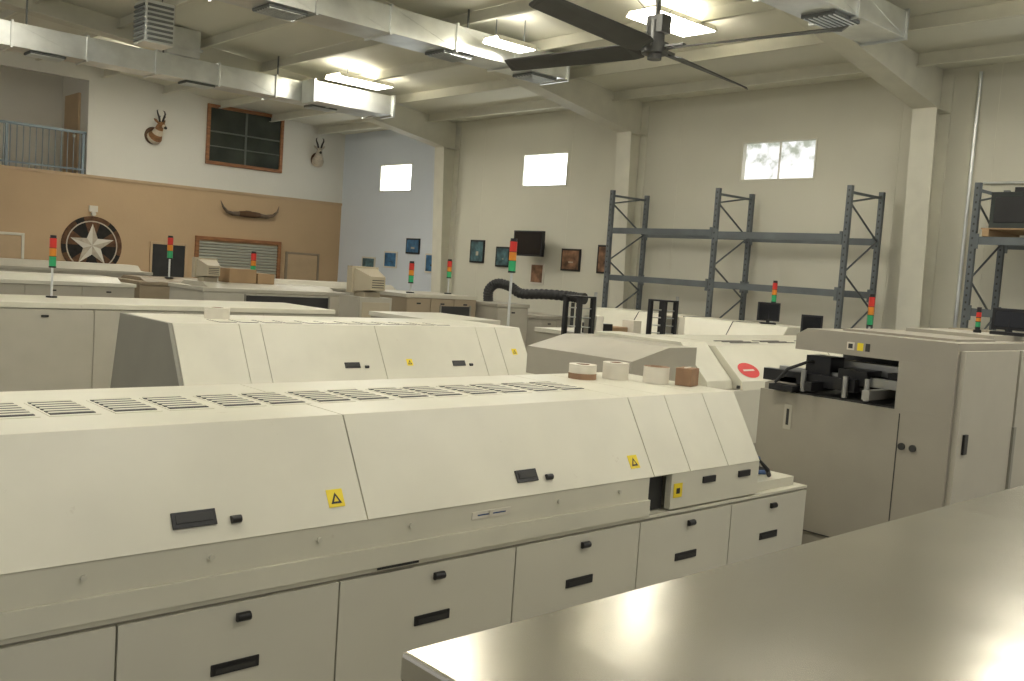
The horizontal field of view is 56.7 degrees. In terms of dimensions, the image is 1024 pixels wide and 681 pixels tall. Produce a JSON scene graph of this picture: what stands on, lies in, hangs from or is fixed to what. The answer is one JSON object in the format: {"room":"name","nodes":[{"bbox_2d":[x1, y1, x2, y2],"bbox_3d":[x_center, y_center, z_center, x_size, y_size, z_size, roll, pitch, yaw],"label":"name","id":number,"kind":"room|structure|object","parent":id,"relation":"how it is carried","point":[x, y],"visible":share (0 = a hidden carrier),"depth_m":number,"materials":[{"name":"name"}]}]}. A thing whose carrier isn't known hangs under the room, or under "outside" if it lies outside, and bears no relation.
{"room":"factory floor","nodes":[
{"label":"factory floor","id":0,"kind":"room"},
{"bbox_2d":[0,49,344,281],"bbox_3d":[-13.242,-3.628,22.099,20.100,6.303,2.200,0,6,-42],"label":"wall","id":1,"kind":"structure","parent":0,"point":[117,111],"depth_m":24.23,"materials":[{"name":"beige paint"}]},
{"bbox_2d":[0,231,24,258],"bbox_3d":[-11.910,-1.450,22.043,1.020,2.160,0.095,0,6,-42],"label":"door","id":2,"kind":"structure","parent":1,"relation":"in","point":[11,243],"depth_m":22.16,"materials":[{"name":"beige paint"}]},
{"bbox_2d":[0,120,86,173],"bbox_3d":[-12.998,-4.555,20.835,6.960,1.070,0.060,0,6,-42],"label":"balcony railing","id":3,"kind":"object","parent":1,"relation":"on","point":[5,145],"visible":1,"depth_m":22.48,"materials":[{"name":"grey metal"}]},
{"bbox_2d":[63,93,80,172],"bbox_3d":[-11.086,-5.145,23.813,0.115,2.040,1.050,0,6,-42],"label":"door","id":4,"kind":"structure","parent":1,"relation":"in","point":[73,101],"depth_m":23.76,"materials":[{"name":"brown wood"}]},
{"bbox_2d":[61,216,121,263],"bbox_3d":[-10.348,-2.337,23.374,1.440,1.440,0.047,0,6,-42],"label":"wall decoration","id":5,"kind":"object","parent":1,"relation":"attached to","point":[91,239],"visible":0.72,"depth_m":23.34,"materials":[{"name":"metal"}]},
{"bbox_2d":[89,205,97,215],"bbox_3d":[-10.273,-3.185,23.292,0.200,0.250,0.097,0,6,-42],"label":"bell","id":6,"kind":"object","parent":1,"relation":"attached to","point":[93,209],"visible":1,"depth_m":23.27,"materials":[{"name":"plastic"}]},
{"bbox_2d":[144,110,166,144],"bbox_3d":[-8.956,-5.386,23.930,0.443,0.861,0.588,0,6,-42],"label":"mount","id":7,"kind":"object","parent":1,"relation":"attached to","point":[153,135],"visible":1,"depth_m":23.93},
{"bbox_2d":[149,241,187,277],"bbox_3d":[-8.970,-1.458,24.711,0.980,2.180,0.095,0,6,-42],"label":"door","id":8,"kind":"structure","parent":1,"relation":"in","point":[158,261],"depth_m":24.64,"materials":[{"name":"black glass"}]},
{"bbox_2d":[0,165,341,205],"bbox_3d":[-12.461,-4.016,21.240,20.100,0.070,0.030,0,6,-42],"label":"trim","id":9,"kind":"structure","parent":1,"relation":"attached to","point":[1,166],"depth_m":24.36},
{"bbox_2d":[193,235,281,278],"bbox_3d":[-7.472,-2.147,25.963,2.500,1.270,0.115,0,6,-42],"label":"window","id":10,"kind":"structure","parent":1,"relation":"in","point":[202,248],"depth_m":26.00,"materials":[{"name":"brown metal"}]},
{"bbox_2d":[205,103,284,172],"bbox_3d":[-7.227,-5.463,25.763,2.230,1.570,0.065,0,6,-42],"label":"window","id":11,"kind":"structure","parent":1,"relation":"in","point":[235,137],"depth_m":25.71,"materials":[{"name":"brown glass"}]},
{"bbox_2d":[221,201,278,218],"bbox_3d":[-7.183,-3.561,25.988,1.731,0.385,0.182,0,6,-42],"label":"mount","id":12,"kind":"object","parent":1,"relation":"attached to","point":[249,214],"visible":1,"depth_m":25.91,"materials":[{"name":"brown"}]},
{"bbox_2d":[284,252,319,280],"bbox_3d":[-6.076,-1.446,27.340,1.080,2.160,0.095,0,6,-42],"label":"door","id":13,"kind":"structure","parent":1,"relation":"in","point":[298,266],"depth_m":27.29,"materials":[{"name":"beige paint"}]},
{"bbox_2d":[311,138,324,167],"bbox_3d":[-5.466,-5.365,27.131,0.439,0.820,0.556,0,6,-42],"label":"mount","id":14,"kind":"object","parent":1,"relation":"attached to","point":[316,158],"visible":1,"depth_m":27.07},
{"bbox_2d":[0,0,1023,134],"bbox_3d":[-3.504,-5.599,11.525,20.300,1.772,30.800,0,6,-42],"label":"ceiling","id":15,"kind":"structure","parent":0,"point":[213,18],"depth_m":17.07,"materials":[{"name":"paint"}]},
{"bbox_2d":[133,0,174,49],"bbox_3d":[-6.132,-5.534,16.256,0.530,0.942,0.530,0,6,-42],"label":"heater","id":16,"kind":"object","parent":15,"relation":"attached to","point":[154,22],"visible":1,"depth_m":16.10,"materials":[{"name":"metal"}]},
{"bbox_2d":[0,0,376,118],"bbox_3d":[-8.004,-5.871,17.076,13.100,1.683,0.610,0,6,-42],"label":"air duct","id":17,"kind":"object","parent":15,"relation":"hanging from","point":[29,40],"visible":0.89,"depth_m":17.88,"materials":[{"name":"metal"}]},
{"bbox_2d":[158,26,202,59],"bbox_3d":[-6.473,-5.786,18.477,0.730,0.526,0.530,0,6,-42],"label":"duct riser","id":18,"kind":"object","parent":17,"relation":"attached to","point":[187,42],"visible":0.58,"depth_m":18.34,"materials":[{"name":"silver metal"}]},
{"bbox_2d":[301,78,395,118],"bbox_3d":[-3.504,-5.206,20.479,2.040,0.480,0.510,0,6,-42],"label":"box","id":19,"kind":"object","parent":17,"relation":"attached to","point":[315,92],"visible":1,"depth_m":20.25,"materials":[{"name":"silver metal"}]},
{"bbox_2d":[324,64,393,89],"bbox_3d":[-3.168,-5.529,19.782,1.300,0.330,0.660,0,6,-42],"label":"light","id":20,"kind":"object","parent":15,"relation":"hanging from","point":[342,77],"visible":1,"depth_m":19.62,"materials":[{"name":"beige paint"}]},
{"bbox_2d":[208,0,569,84],"bbox_3d":[-3.961,-5.317,12.473,12.900,1.543,0.710,0,6,-42],"label":"air duct","id":21,"kind":"object","parent":15,"relation":"hanging from","point":[389,24],"visible":0.93,"depth_m":14.36,"materials":[{"name":"metal"}]},
{"bbox_2d":[482,19,536,52],"bbox_3d":[-0.021,-4.928,15.052,0.800,0.530,0.450,0,6,-42],"label":"light","id":22,"kind":"object","parent":15,"relation":"hanging from","point":[497,40],"visible":0.91,"depth_m":14.96,"materials":[{"name":"beige paint"}]},
{"bbox_2d":[625,5,717,36],"bbox_3d":[2.309,-4.696,13.601,1.300,0.330,0.660,0,6,-42],"label":"light","id":23,"kind":"object","parent":15,"relation":"hanging from","point":[682,25],"visible":0.7,"depth_m":13.48,"materials":[{"name":"beige paint"}]},
{"bbox_2d":[504,0,848,89],"bbox_3d":[1.857,-4.246,12.031,4.877,1.347,4.877,0,6,-42],"label":"ceiling fan","id":24,"kind":"object","parent":15,"relation":"hanging from","point":[632,44],"depth_m":11.91,"materials":[{"name":"black metal"}]},
{"bbox_2d":[752,0,909,45],"bbox_3d":[0.121,-4.707,8.164,13.150,1.553,0.680,0,6,-42],"label":"air duct","id":25,"kind":"object","parent":15,"relation":"hanging from","point":[870,22],"visible":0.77,"depth_m":11.79,"materials":[{"name":"metal"}]},
{"bbox_2d":[337,61,1023,332],"bbox_3d":[3.680,-1.903,18.557,0.204,5.720,30.800,0,6,-42],"label":"wall","id":26,"kind":"structure","parent":0,"point":[862,129],"depth_m":18.05,"materials":[{"name":"beige paint"}]},
{"bbox_2d":[362,257,375,266],"bbox_3d":[-4.078,-2.146,26.922,0.039,0.450,0.650,0,6,-42],"label":"framed picture","id":27,"kind":"object","parent":26,"relation":"attached to","point":[366,261],"visible":0.72,"depth_m":26.88,"materials":[{"name":"paper"}]},
{"bbox_2d":[383,251,397,267],"bbox_3d":[-3.346,-2.226,26.116,0.039,0.450,0.600,0,6,-42],"label":"framed picture","id":28,"kind":"object","parent":26,"relation":"attached to","point":[390,258],"visible":1,"depth_m":26.09,"materials":[{"name":"paper"}]},
{"bbox_2d":[379,163,412,191],"bbox_3d":[-3.127,-4.456,26.022,0.170,0.750,1.500,0,6,-42],"label":"window","id":29,"kind":"structure","parent":26,"relation":"in","point":[393,177],"depth_m":26.12,"materials":[{"name":"white glass"}]},
{"bbox_2d":[405,238,420,253],"bbox_3d":[-2.650,-2.523,25.350,0.039,0.410,0.600,0,6,-42],"label":"framed picture","id":30,"kind":"object","parent":26,"relation":"attached to","point":[412,244],"visible":1,"depth_m":25.33,"materials":[{"name":"black plastic"}]},
{"bbox_2d":[424,253,431,272],"bbox_3d":[-2.078,-2.009,24.719,0.039,0.500,0.600,0,6,-42],"label":"framed picture","id":31,"kind":"object","parent":26,"relation":"attached to","point":[428,257],"visible":0.49,"depth_m":24.81,"materials":[{"name":"paper"}]},
{"bbox_2d":[469,240,484,262],"bbox_3d":[-0.859,-2.196,23.376,0.039,0.560,0.530,0,6,-42],"label":"framed picture","id":32,"kind":"object","parent":26,"relation":"attached to","point":[477,247],"visible":1,"depth_m":23.34,"materials":[{"name":"black plastic"}]},
{"bbox_2d":[495,246,509,266],"bbox_3d":[-0.220,-1.999,22.673,0.039,0.480,0.500,0,6,-42],"label":"framed picture","id":33,"kind":"object","parent":26,"relation":"attached to","point":[502,253],"visible":0.83,"depth_m":22.65,"materials":[{"name":"black plastic"}]},
{"bbox_2d":[514,230,545,256],"bbox_3d":[0.524,-2.188,21.523,0.480,0.570,0.950,0,6,-42],"label":"television","id":34,"kind":"object","parent":26,"relation":"attached to","point":[530,243],"visible":0.83,"depth_m":21.29,"materials":[{"name":"black plastic"}]},
{"bbox_2d":[529,263,544,284],"bbox_3d":[0.576,-1.536,21.796,0.039,0.480,0.450,0,6,-42],"label":"framed picture","id":35,"kind":"object","parent":26,"relation":"attached to","point":[537,270],"visible":1,"depth_m":21.76,"materials":[{"name":"paper"}]},
{"bbox_2d":[522,151,568,186],"bbox_3d":[0.804,-3.895,21.692,0.170,0.760,1.470,0,6,-42],"label":"window","id":36,"kind":"structure","parent":26,"relation":"in","point":[539,169],"depth_m":21.74,"materials":[{"name":"white glass"}]},
{"bbox_2d":[560,248,581,271],"bbox_3d":[1.299,-1.784,21.000,0.039,0.490,0.580,0,6,-42],"label":"framed picture","id":37,"kind":"object","parent":26,"relation":"attached to","point":[570,258],"visible":1,"depth_m":20.98,"materials":[{"name":"black paper"}]},
{"bbox_2d":[596,245,611,273],"bbox_3d":[1.998,-1.728,20.230,0.039,0.610,0.480,0,6,-42],"label":"framed picture","id":38,"kind":"object","parent":26,"relation":"attached to","point":[601,253],"visible":0.37,"depth_m":20.30,"materials":[{"name":"black paper"}]},
{"bbox_2d":[739,137,817,180],"bbox_3d":[4.862,-3.265,17.222,0.170,0.730,1.550,0,6,-42],"label":"window","id":39,"kind":"structure","parent":26,"relation":"in","point":[784,159],"depth_m":17.23,"materials":[{"name":"grey glass"}]},
{"bbox_2d":[953,71,1023,327],"bbox_3d":[7.744,-1.212,13.876,0.060,5.600,2.330,0,6,-42],"label":"conduit","id":40,"kind":"object","parent":26,"relation":"attached to","point":[978,99],"visible":0.64,"depth_m":14.61,"materials":[{"name":"silver metal"}]},
{"bbox_2d":[866,294,874,328],"bbox_3d":[4.325,-0.263,11.452,0.109,0.595,0.112,0,6,-42],"label":"light","id":41,"kind":"object","parent":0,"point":[871,305],"visible":0.83,"depth_m":11.42,"materials":[{"name":"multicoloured plastic"}]},
{"bbox_3d":[-3.958,0.986,12.019,20.300,0.100,30.800,0,6,-42],"label":"floor","id":42,"kind":"structure","parent":0,"visible":0},
{"bbox_2d":[0,271,135,297],"bbox_3d":[-8.080,-0.348,15.296,3.440,1.500,1.430,0,6,-42],"label":"machine","id":43,"kind":"object","parent":42,"relation":"on","point":[11,282],"visible":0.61,"depth_m":15.24,"materials":[{"name":"metal"}]},
{"bbox_2d":[0,258,152,276],"bbox_3d":[-9.619,-0.843,19.669,3.840,1.620,1.230,0,6,-42],"label":"machine","id":44,"kind":"object","parent":42,"relation":"on","point":[6,264],"visible":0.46,"depth_m":19.52,"materials":[{"name":"metal"}]},
{"bbox_2d":[0,294,334,391],"bbox_3d":[-5.282,0.198,11.395,6.340,1.380,1.430,0,6,-42],"label":"machine","id":45,"kind":"object","parent":42,"relation":"on","point":[61,342],"visible":0.34,"depth_m":10.73,"materials":[{"name":"paint"}]},
{"bbox_2d":[46,235,56,297],"bbox_3d":[-5.532,-0.891,11.418,0.125,0.750,0.128,0,6,-42],"label":"light","id":46,"kind":"object","parent":45,"relation":"on","point":[53,238],"visible":1,"depth_m":11.38,"materials":[{"name":"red plastic"}]},
{"bbox_2d":[116,275,218,298],"bbox_3d":[-6.186,-0.412,17.821,2.240,1.510,1.430,0,6,-42],"label":"machine","id":47,"kind":"object","parent":42,"relation":"on","point":[150,287],"visible":0.14,"depth_m":16.79,"materials":[{"name":"beige paint"}]},
{"bbox_2d":[164,236,173,278],"bbox_3d":[-6.215,-1.516,17.229,0.156,0.770,0.160,0,6,-42],"label":"light","id":48,"kind":"object","parent":47,"relation":"on","point":[170,238],"visible":1,"depth_m":17.19,"materials":[{"name":"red plastic"}]},
{"bbox_2d":[0,0,461,292],"bbox_3d":[-8.961,-3.508,17.381,20.095,7.355,0.380,0,6,-42],"label":"frame","id":49,"kind":"object","parent":42,"relation":"on","point":[445,136],"visible":0.65,"depth_m":23.13,"materials":[{"name":"beige paint"}]},
{"bbox_2d":[168,279,349,316],"bbox_3d":[-4.260,-0.173,15.998,2.640,1.570,1.340,0,6,-42],"label":"machine","id":50,"kind":"object","parent":42,"relation":"on","point":[305,295],"visible":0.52,"depth_m":15.39,"materials":[{"name":"paint"}]},
{"bbox_2d":[191,257,219,281],"bbox_3d":[-4.868,-1.134,15.210,0.380,0.373,0.408,0,6,-42],"label":"monitor","id":51,"kind":"object","parent":50,"relation":"on","point":[203,269],"visible":1,"depth_m":15.13,"materials":[{"name":"beige plastic"}]},
{"bbox_2d":[218,267,274,283],"bbox_3d":[-4.417,-1.076,15.799,0.800,0.231,0.401,0,6,-42],"label":"cardboard boxes","id":52,"kind":"object","parent":50,"relation":"on","point":[231,275],"visible":0.96,"depth_m":15.59,"materials":[{"name":"cardboard"}]},
{"bbox_2d":[250,251,256,269],"bbox_3d":[-4.409,-1.251,16.163,0.140,0.530,0.144,0,6,-42],"label":"light","id":53,"kind":"object","parent":50,"relation":"on","point":[253,254],"visible":0.63,"depth_m":16.12,"materials":[{"name":"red plastic"}]},
{"bbox_2d":[110,313,531,387],"bbox_3d":[-1.436,0.548,9.569,4.560,1.484,1.674,0,6,-42],"label":"oven","id":54,"kind":"object","parent":42,"relation":"on","point":[152,349],"visible":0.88,"depth_m":8.49,"materials":[{"name":"metal"}]},
{"bbox_2d":[204,306,229,319],"bbox_3d":[-2.658,-0.248,8.550,0.220,0.100,0.220,0,6,-42],"label":"tape roll","id":55,"kind":"object","parent":54,"relation":"on","point":[223,313],"visible":0.88,"depth_m":8.46,"materials":[{"name":"paper"}]},
{"bbox_2d":[507,238,517,325],"bbox_3d":[-0.030,-0.398,10.833,0.131,1.530,0.134,0,6,-42],"label":"light","id":56,"kind":"object","parent":54,"relation":"on","point":[513,242],"visible":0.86,"depth_m":10.77,"materials":[{"name":"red plastic"}]},
{"bbox_2d":[274,278,395,294],"bbox_3d":[-4.269,-0.516,20.694,3.740,1.550,1.540,0,6,-42],"label":"machine","id":57,"kind":"object","parent":42,"relation":"on","point":[335,286],"visible":0.05,"depth_m":20.22,"materials":[{"name":"metal"}]},
{"bbox_2d":[338,265,391,317],"bbox_3d":[-2.195,-0.099,14.095,0.560,1.991,0.580,0,6,-42],"label":"monitor","id":58,"kind":"object","parent":42,"relation":"on","point":[366,283],"visible":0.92,"depth_m":13.89,"materials":[{"name":"beige plastic"}]},
{"bbox_2d":[0,372,806,680],"bbox_3d":[-1.096,0.982,4.093,6.680,1.484,1.344,0,6,-42],"label":"oven","id":59,"kind":"object","parent":42,"relation":"on","point":[318,530],"visible":0.98,"depth_m":3.72,"materials":[{"name":"metal"}]},
{"bbox_2d":[568,371,596,379],"bbox_3d":[0.423,0.210,5.708,0.170,0.035,0.170,0,6,-42],"label":"tape roll","id":60,"kind":"object","parent":59,"relation":"on","point":[571,375],"visible":0.76,"depth_m":5.63,"materials":[{"name":"brown paper"}]},
{"bbox_2d":[569,363,596,373],"bbox_3d":[0.426,0.167,5.704,0.166,0.050,0.166,0,6,-42],"label":"tape roll","id":61,"kind":"object","parent":60,"relation":"on","point":[581,368],"visible":1,"depth_m":5.64,"materials":[{"name":"paper"}]},
{"bbox_2d":[602,361,628,379],"bbox_3d":[0.635,0.184,5.816,0.160,0.100,0.160,0,6,-42],"label":"tape roll","id":62,"kind":"object","parent":59,"relation":"on","point":[612,370],"visible":1,"depth_m":5.75,"materials":[{"name":"paper"}]},
{"bbox_2d":[643,365,669,384],"bbox_3d":[0.871,0.206,5.734,0.156,0.100,0.156,0,6,-42],"label":"tape roll","id":63,"kind":"object","parent":59,"relation":"on","point":[652,374],"visible":1,"depth_m":5.67,"materials":[{"name":"paper"}]},
{"bbox_2d":[675,366,698,386],"bbox_3d":[1.054,0.215,5.711,0.100,0.110,0.130,6,5,30],"label":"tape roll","id":64,"kind":"object","parent":59,"relation":"on","point":[685,376],"visible":1,"depth_m":5.66,"materials":[{"name":"brown paper"}]},
{"bbox_2d":[379,290,477,316],"bbox_3d":[-1.623,-0.014,16.106,1.490,1.600,1.340,0,6,-42],"label":"machine","id":65,"kind":"object","parent":42,"relation":"on","point":[418,301],"visible":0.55,"depth_m":15.52,"materials":[{"name":"beige paint"}]},
{"bbox_2d":[406,261,414,292],"bbox_3d":[-1.646,-1.034,15.470,0.131,0.520,0.134,0,6,-42],"label":"light","id":66,"kind":"object","parent":65,"relation":"on","point":[411,264],"visible":1,"depth_m":15.43,"materials":[{"name":"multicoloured plastic"}]},
{"bbox_2d":[444,259,451,293],"bbox_3d":[-1.089,-1.103,16.373,0.125,0.600,0.128,0,6,-42],"label":"light","id":67,"kind":"object","parent":65,"relation":"on","point":[449,263],"visible":0.99,"depth_m":16.34,"materials":[{"name":"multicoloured plastic"}]},
{"bbox_2d":[369,311,499,324],"bbox_3d":[-1.105,0.358,12.969,1.240,1.400,1.330,0,6,-42],"label":"machine","id":68,"kind":"object","parent":42,"relation":"on","point":[374,314],"visible":0.13,"depth_m":12.78,"materials":[{"name":"metal"}]},
{"bbox_2d":[475,300,529,346],"bbox_3d":[-0.295,0.102,16.316,0.740,1.520,0.830,0,6,-42],"label":"cabinet","id":69,"kind":"object","parent":42,"relation":"on","point":[495,310],"visible":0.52,"depth_m":16.00,"materials":[{"name":"metal"}]},
{"bbox_2d":[372,0,649,308],"bbox_3d":[-4.882,-2.889,12.887,20.095,7.355,0.380,0,6,-42],"label":"frame","id":70,"kind":"object","parent":42,"relation":"on","point":[629,119],"visible":0.59,"depth_m":19.31,"materials":[{"name":"beige paint"}]},
{"bbox_2d":[483,278,587,324],"bbox_3d":[0.335,-0.044,16.082,1.903,1.931,0.279,6,5,26],"label":"hose","id":71,"kind":"object","parent":42,"relation":"on","point":[521,293],"visible":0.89,"depth_m":16.04,"materials":[{"name":"plastic"}]},
{"bbox_2d":[525,312,569,351],"bbox_3d":[-0.310,-0.016,19.680,0.840,1.250,3.430,0,6,-42],"label":"cabinet","id":72,"kind":"object","parent":42,"relation":"on","point":[534,320],"visible":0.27,"depth_m":18.33,"materials":[{"name":"metal"}]},
{"bbox_2d":[534,327,581,342],"bbox_3d":[1.149,0.515,13.611,1.240,1.300,1.230,0,6,-42],"label":"cabinet","id":73,"kind":"object","parent":42,"relation":"on","point":[542,333],"visible":0.06,"depth_m":13.49,"materials":[{"name":"metal"}]},
{"bbox_2d":[561,292,603,334],"bbox_3d":[0.795,0.383,11.025,0.600,1.900,0.600,0,6,-42],"label":"loader","id":74,"kind":"object","parent":42,"relation":"on","point":[593,322],"visible":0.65,"depth_m":10.94,"materials":[{"name":"metal"}]},
{"bbox_2d":[567,319,640,333],"bbox_3d":[1.163,0.492,12.256,1.000,1.550,0.600,0,6,-42],"label":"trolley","id":75,"kind":"object","parent":42,"relation":"on","point":[632,326],"visible":0.14,"depth_m":12.20,"materials":[{"name":"metal"}]},
{"bbox_2d":[646,297,684,334],"bbox_3d":[1.898,0.394,11.892,0.600,1.900,0.600,0,6,-42],"label":"loader","id":76,"kind":"object","parent":42,"relation":"on","point":[674,324],"visible":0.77,"depth_m":11.81,"materials":[{"name":"metal"}]},
{"bbox_2d":[526,331,842,446],"bbox_3d":[2.433,0.736,10.300,4.950,1.530,1.670,0,6,-42],"label":"machine","id":77,"kind":"object","parent":42,"relation":"on","point":[735,363],"visible":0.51,"depth_m":9.01,"materials":[{"name":"metal"}]},
{"bbox_2d":[800,314,822,331],"bbox_3d":[3.472,-0.143,11.007,0.240,0.303,0.160,5,4,13],"label":"computer monitor","id":78,"kind":"object","parent":77,"relation":"on","point":[807,321],"visible":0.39,"depth_m":10.98,"materials":[{"name":"black plastic"}]},
{"bbox_2d":[596,307,799,334],"bbox_3d":[2.816,0.399,14.898,1.314,1.566,3.700,0,6,-42],"label":"oven","id":79,"kind":"object","parent":42,"relation":"on","point":[694,325],"visible":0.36,"depth_m":14.22,"materials":[{"name":"metal"}]},
{"bbox_2d":[756,302,780,324],"bbox_3d":[3.749,-0.399,13.871,0.320,0.314,0.160,5,4,8],"label":"computer monitor","id":80,"kind":"object","parent":79,"relation":"on","point":[766,311],"visible":1,"depth_m":13.85,"materials":[{"name":"black plastic"}]},
{"bbox_2d":[771,281,777,322],"bbox_3d":[3.877,-0.567,14.058,0.109,0.640,0.112,0,6,-42],"label":"light","id":81,"kind":"object","parent":79,"relation":"on","point":[775,283],"visible":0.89,"depth_m":14.02,"materials":[{"name":"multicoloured plastic"}]},
{"bbox_2d":[400,485,1023,680],"bbox_3d":[2.051,1.346,2.024,4.040,1.500,2.365,0,6,-42],"label":"table","id":82,"kind":"object","parent":42,"relation":"on","point":[937,594],"visible":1,"depth_m":1.71,"materials":[{"name":"metal"}]},
{"bbox_2d":[602,185,885,328],"bbox_3d":[3.840,-0.782,16.955,1.160,3.750,5.060,0,6,-42],"label":"rack","id":83,"kind":"object","parent":42,"relation":"on","point":[843,238],"visible":0.62,"depth_m":16.52,"materials":[{"name":"grey metal"}]},
{"bbox_2d":[781,10,954,329],"bbox_3d":[-0.769,-2.266,8.358,20.095,7.355,0.380,0,6,-42],"label":"frame","id":84,"kind":"object","parent":42,"relation":"on","point":[892,65],"visible":0.75,"depth_m":14.80,"materials":[{"name":"beige paint"}]},
{"bbox_2d":[755,328,1023,544],"bbox_3d":[2.715,0.854,6.642,1.750,1.880,1.380,0,6,-42],"label":"machine","id":85,"kind":"object","parent":42,"relation":"on","point":[910,421],"visible":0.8,"depth_m":6.04,"materials":[{"name":"grey paint"}]},
{"bbox_2d":[973,307,981,332],"bbox_3d":[3.297,-0.146,6.707,0.053,0.180,0.054,0,6,-42],"label":"light","id":86,"kind":"object","parent":85,"relation":"on","point":[979,309],"visible":1,"depth_m":6.69,"materials":[{"name":"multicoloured plastic"}]},
{"bbox_2d":[989,307,1023,336],"bbox_3d":[3.462,-0.129,6.601,0.220,0.184,0.160,7,5,33],"label":"computer monitor","id":87,"kind":"object","parent":85,"relation":"on","point":[1009,320],"visible":1,"depth_m":6.58,"materials":[{"name":"black plastic"}]},
{"bbox_2d":[948,328,996,331],"bbox_3d":[5.812,0.734,11.963,0.910,1.750,1.100,0,6,-42],"label":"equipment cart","id":88,"kind":"object","parent":42,"relation":"on","point":[968,329],"visible":0.07,"depth_m":11.76,"materials":[{"name":"white metal"}]},
{"bbox_2d":[960,182,1023,329],"bbox_3d":[7.612,-0.210,12.801,1.160,3.750,2.660,0,6,-42],"label":"rack","id":89,"kind":"object","parent":42,"relation":"on","point":[1004,244],"visible":0.38,"depth_m":13.32,"materials":[{"name":"grey metal"}]},
{"bbox_2d":[981,228,1023,236],"bbox_3d":[7.402,-1.434,13.033,1.120,0.118,1.430,0,6,-42],"label":"wooden pallet","id":90,"kind":"object","parent":89,"relation":"on","point":[986,232],"visible":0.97,"depth_m":13.18,"materials":[{"name":"wood"}]},
{"bbox_2d":[988,187,1023,227],"bbox_3d":[7.407,-1.783,12.990,0.970,0.578,1.290,0,6,-42],"label":"crate","id":91,"kind":"object","parent":90,"relation":"on","point":[1007,208],"visible":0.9,"depth_m":12.99,"materials":[{"name":"black plastic"}]},
{"bbox_3d":[3.323,-1.646,3.850,20.095,7.355,0.380,0,6,-42],"label":"frame","id":92,"kind":"object","parent":42,"relation":"on","visible":0},
{"bbox_2d":[0,0,43,19],"bbox_3d":[-2.698,-5.324,10.666,0.080,0.200,28.400,0,6,-42],"label":"roof purlin","id":93,"kind":"structure","parent":92,"relation":"attached to","point":[6,14],"depth_m":18.51,"materials":[{"name":"beige paint"}]},
{"bbox_2d":[35,0,194,60],"bbox_3d":[-1.596,-5.199,11.684,0.080,0.200,28.400,0,6,-42],"label":"roof purlin","id":94,"kind":"structure","parent":92,"relation":"attached to","point":[126,21],"depth_m":17.87,"materials":[{"name":"beige paint"}]},
{"bbox_2d":[101,17,298,77],"bbox_3d":[-0.494,-5.074,12.701,0.080,0.200,28.400,0,6,-42],"label":"roof purlin","id":95,"kind":"structure","parent":92,"relation":"attached to","point":[271,23],"depth_m":17.82,"materials":[{"name":"beige paint"}]},
{"bbox_2d":[162,0,579,93],"bbox_3d":[0.608,-4.948,13.719,0.080,0.200,28.400,0,6,-42],"label":"roof purlin","id":96,"kind":"structure","parent":92,"relation":"attached to","point":[521,6],"depth_m":17.49,"materials":[{"name":"beige paint"}]},
{"bbox_2d":[219,0,778,108],"bbox_3d":[1.710,-4.823,14.737,0.080,0.200,28.400,0,6,-42],"label":"roof purlin","id":97,"kind":"structure","parent":92,"relation":"attached to","point":[747,7],"depth_m":15.71,"materials":[{"name":"beige paint"}]},
{"bbox_2d":[269,0,1023,121],"bbox_3d":[2.812,-4.698,15.755,0.080,0.200,28.400,0,6,-42],"label":"ceiling beam","id":98,"kind":"structure","parent":92,"relation":"attached to","point":[1011,9],"depth_m":15.22,"materials":[{"name":"beige metal"}]},
{"bbox_2d":[317,41,1023,134],"bbox_3d":[3.914,-4.573,16.772,0.080,0.200,28.400,0,6,-42],"label":"ceiling beam","id":99,"kind":"structure","parent":92,"relation":"attached to","point":[1011,49],"depth_m":16.67,"materials":[{"name":"beige paint"}]}
]}

